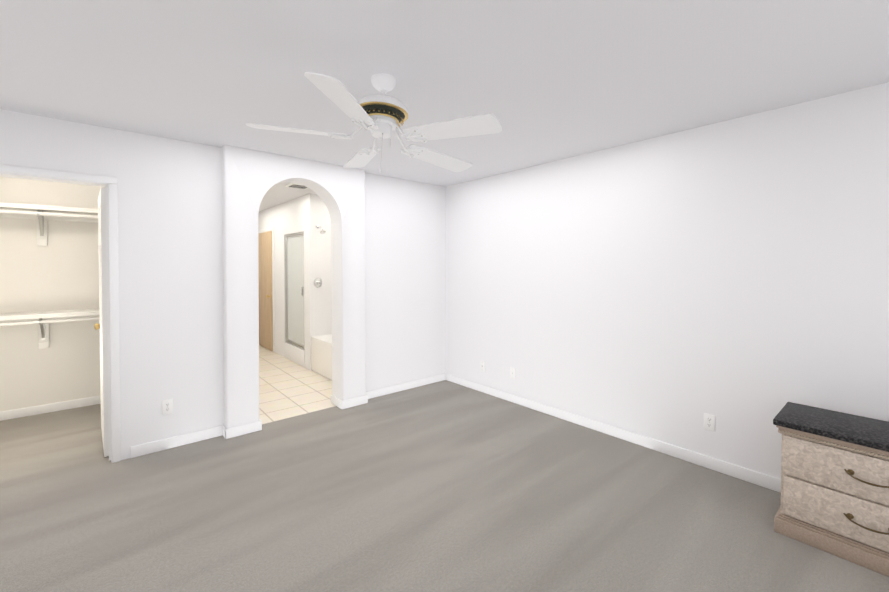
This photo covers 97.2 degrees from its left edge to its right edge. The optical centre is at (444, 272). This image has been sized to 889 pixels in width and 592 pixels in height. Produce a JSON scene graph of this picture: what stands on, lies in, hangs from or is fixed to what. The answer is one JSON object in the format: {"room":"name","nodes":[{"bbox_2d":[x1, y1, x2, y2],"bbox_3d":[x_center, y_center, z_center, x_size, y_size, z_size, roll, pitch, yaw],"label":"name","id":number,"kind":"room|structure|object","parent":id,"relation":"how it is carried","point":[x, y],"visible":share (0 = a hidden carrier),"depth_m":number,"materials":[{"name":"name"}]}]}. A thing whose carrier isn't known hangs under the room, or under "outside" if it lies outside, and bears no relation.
{"room":"bedroom","nodes":[
{"label":"bedroom","id":0,"kind":"room"},
{"bbox_2d":[0,176,104,411],"bbox_3d":[-2.744,0.174,2.749,1.860,2.440,0.005,-1,1,-41],"label":"wall","id":1,"kind":"structure","parent":0,"point":[60,271],"depth_m":2.72,"materials":[{"name":"white paint"}]},
{"bbox_2d":[0,202,98,348],"bbox_3d":[-3.626,0.057,3.867,1.730,1.360,0.303,-1,1,-41],"label":"closet shelving","id":2,"kind":"object","parent":1,"relation":"attached to","point":[42,214],"visible":0.46,"depth_m":3.73,"materials":[{"name":"white paint"}]},
{"bbox_2d":[0,109,223,459],"bbox_3d":[-2.666,0.175,2.734,1.960,2.440,0.120,-1,1,-41],"label":"wall","id":3,"kind":"structure","parent":0,"point":[170,256],"depth_m":3.04,"materials":[{"name":"white paint"}]},
{"bbox_2d":[0,164,120,462],"bbox_3d":[-2.783,0.353,2.629,0.922,2.086,0.139,-1,1,-41],"label":"door frame","id":4,"kind":"structure","parent":3,"relation":"attached to","point":[109,184],"depth_m":2.85,"materials":[{"name":"white paint"}]},
{"bbox_2d":[94,187,108,456],"bbox_3d":[-2.813,0.372,3.216,0.108,2.015,0.810,-1,1,-41],"label":"closet door","id":5,"kind":"structure","parent":3,"relation":"in","point":[102,325],"depth_m":2.94,"materials":[{"name":"white paint"}]},
{"bbox_2d":[162,399,172,414],"bbox_3d":[-2.179,1.056,3.081,0.070,0.115,0.008,-1,1,-41],"label":"electrical outlet","id":6,"kind":"object","parent":3,"relation":"attached to","point":[167,406],"visible":1,"depth_m":3.08,"materials":[{"name":"white plastic"}]},
{"bbox_2d":[130,426,219,457],"bbox_3d":[-2.107,1.346,3.126,0.625,0.085,0.040,-1,1,-41],"label":"baseboard","id":7,"kind":"structure","parent":3,"relation":"attached to","point":[155,446],"depth_m":3.10,"materials":[{"name":"white paint"}]},
{"bbox_2d":[258,193,313,369],"bbox_3d":[-2.615,0.118,6.347,0.092,2.440,2.440,-1,1,-41],"label":"wall","id":8,"kind":"structure","parent":0,"point":[306,214],"depth_m":5.93,"materials":[{"name":"white paint"}]},
{"bbox_2d":[258,227,274,351],"bbox_3d":[-3.177,0.280,6.869,0.096,2.100,0.900,-1,1,-41],"label":"bathroom door","id":9,"kind":"structure","parent":8,"relation":"in","point":[266,289],"depth_m":6.78,"materials":[{"name":"beige wood"}]},
{"bbox_2d":[285,232,304,349],"bbox_3d":[-2.245,0.261,5.879,0.054,1.697,0.811,-1,1,-41],"label":"shower enclosure","id":10,"kind":"object","parent":8,"relation":"attached to","point":[294,262],"visible":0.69,"depth_m":5.90,"materials":[{"name":"silver metal"}]},
{"bbox_2d":[222,145,365,428],"bbox_3d":[-1.401,0.158,3.772,1.310,2.440,0.250,-1,1,-41],"label":"wall","id":11,"kind":"structure","parent":0,"point":[250,178],"depth_m":3.42,"materials":[{"name":"white paint"}]},
{"bbox_2d":[220,418,261,438],"bbox_3d":[-1.714,1.343,3.348,0.286,0.085,0.013,-1,1,-41],"label":"baseboard","id":12,"kind":"structure","parent":11,"relation":"attached to","point":[240,430],"depth_m":3.33,"materials":[{"name":"white paint"}]},
{"bbox_2d":[340,393,371,408],"bbox_3d":[-0.921,1.332,4.028,0.296,0.085,0.013,-1,1,-41],"label":"baseboard","id":13,"kind":"structure","parent":11,"relation":"attached to","point":[360,400],"depth_m":4.03,"materials":[{"name":"white paint"}]},
{"bbox_2d":[259,345,334,423],"bbox_3d":[-2.046,1.395,5.933,3.120,0.100,4.100,-1,1,-41],"label":"floor","id":14,"kind":"structure","parent":0,"point":[288,388],"depth_m":4.57,"materials":[{"name":"beige tile"}]},
{"bbox_2d":[311,334,331,379],"bbox_3d":[-1.099,1.036,5.145,0.800,0.641,1.370,-1,1,-41],"label":"bathtub","id":15,"kind":"object","parent":14,"relation":"on","point":[321,354],"visible":0.12,"depth_m":5.16,"materials":[{"name":"white ceramic"}]},
{"bbox_2d":[314,194,331,335],"bbox_3d":[-1.228,0.124,5.981,1.530,2.440,0.080,-1,1,-41],"label":"wall","id":16,"kind":"structure","parent":0,"point":[322,242],"depth_m":5.51,"materials":[{"name":"white paint"}]},
{"bbox_2d":[314,278,321,286],"bbox_3d":[-1.748,0.142,5.444,0.124,0.124,0.058,-1,1,-41],"label":"shower valve","id":17,"kind":"object","parent":16,"relation":"attached to","point":[317,282],"visible":1,"depth_m":5.44,"materials":[{"name":"silver metal"}]},
{"bbox_2d":[316,225,325,233],"bbox_3d":[-1.698,-0.594,5.374,0.076,0.142,0.211,-1,1,-41],"label":"shower head","id":18,"kind":"object","parent":16,"relation":"attached to","point":[322,230],"visible":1,"depth_m":5.33},
{"bbox_2d":[365,173,445,391],"bbox_3d":[-0.485,0.145,4.623,1.190,2.440,0.150,-1,1,-41],"label":"wall","id":19,"kind":"structure","parent":0,"point":[405,280],"depth_m":4.54,"materials":[{"name":"white paint"}]},
{"bbox_2d":[366,373,447,397],"bbox_3d":[-0.431,1.324,4.563,1.170,0.085,0.040,-1,1,-41],"label":"baseboard","id":20,"kind":"structure","parent":19,"relation":"attached to","point":[420,382],"depth_m":4.57,"materials":[{"name":"white paint"}]},
{"bbox_2d":[0,380,888,591],"bbox_3d":[-0.864,1.446,2.665,4.580,0.100,6.000,-1,1,-41],"label":"floor carpet","id":21,"kind":"object","parent":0,"point":[444,486],"visible":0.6,"depth_m":2.29,"materials":[{"name":"grey carpet"}]},
{"bbox_2d":[0,396,100,420],"bbox_3d":[-3.720,1.332,3.998,1.740,0.085,0.017,-1,1,-41],"label":"baseboard","id":22,"kind":"structure","parent":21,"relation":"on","point":[41,409],"depth_m":3.85,"materials":[{"name":"white paint"}]},
{"bbox_2d":[773,402,888,576],"bbox_3d":[2.158,1.098,1.973,0.430,0.617,0.720,-1,1,-41],"label":"nightstand","id":23,"kind":"object","parent":21,"relation":"on","point":[835,483],"visible":1,"depth_m":1.96,"materials":[{"name":"beige wood"}]},
{"bbox_2d":[0,0,888,211],"bbox_3d":[-1.423,-1.110,3.661,5.080,0.100,8.300,-1,1,-41],"label":"ceiling","id":24,"kind":"structure","parent":0,"point":[545,81],"depth_m":1.97,"materials":[{"name":"white paint"}]},
{"bbox_2d":[285,183,307,188],"bbox_3d":[-1.794,-1.068,4.832,0.260,0.019,0.260,-1,1,-41],"label":"ceiling vent","id":25,"kind":"object","parent":24,"relation":"in","point":[295,185],"visible":0.81,"depth_m":4.82,"materials":[{"name":"white plastic"}]},
{"bbox_2d":[245,72,501,171],"bbox_3d":[-0.316,-0.780,2.130,1.261,0.513,1.300,-1,1,-41],"label":"ceiling fan","id":26,"kind":"object","parent":24,"relation":"hanging from","point":[382,115],"visible":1,"depth_m":1.99,"materials":[{"name":"white plastic"}]},
{"bbox_2d":[446,82,888,478],"bbox_3d":[1.373,0.163,3.463,0.120,2.440,4.330,-1,1,-41],"label":"wall","id":27,"kind":"structure","parent":0,"point":[732,275],"depth_m":2.85,"materials":[{"name":"white paint"}]},
{"bbox_2d":[480,361,484,371],"bbox_3d":[0.433,1.067,4.471,0.013,0.115,0.070,-1,1,-41],"label":"electrical outlet","id":28,"kind":"object","parent":27,"relation":"attached to","point":[482,365],"visible":1,"depth_m":4.47,"materials":[{"name":"white plastic"}]},
{"bbox_2d":[510,367,514,378],"bbox_3d":[0.721,1.063,4.138,0.009,0.115,0.070,-1,1,-41],"label":"electrical outlet","id":29,"kind":"object","parent":27,"relation":"attached to","point":[512,372],"visible":1,"depth_m":4.14,"materials":[{"name":"white plastic"}]},
{"bbox_2d":[448,374,780,492],"bbox_3d":[1.320,1.341,3.437,0.017,0.085,4.030,-1,1,-41],"label":"baseboard","id":30,"kind":"structure","parent":27,"relation":"attached to","point":[749,475],"depth_m":3.13,"materials":[{"name":"white paint"}]},
{"bbox_2d":[704,413,714,431],"bbox_3d":[1.882,1.064,2.784,0.008,0.115,0.070,-1,1,-41],"label":"electrical outlet","id":31,"kind":"object","parent":27,"relation":"attached to","point":[709,421],"visible":1,"depth_m":2.78,"materials":[{"name":"white plastic"}]}
]}

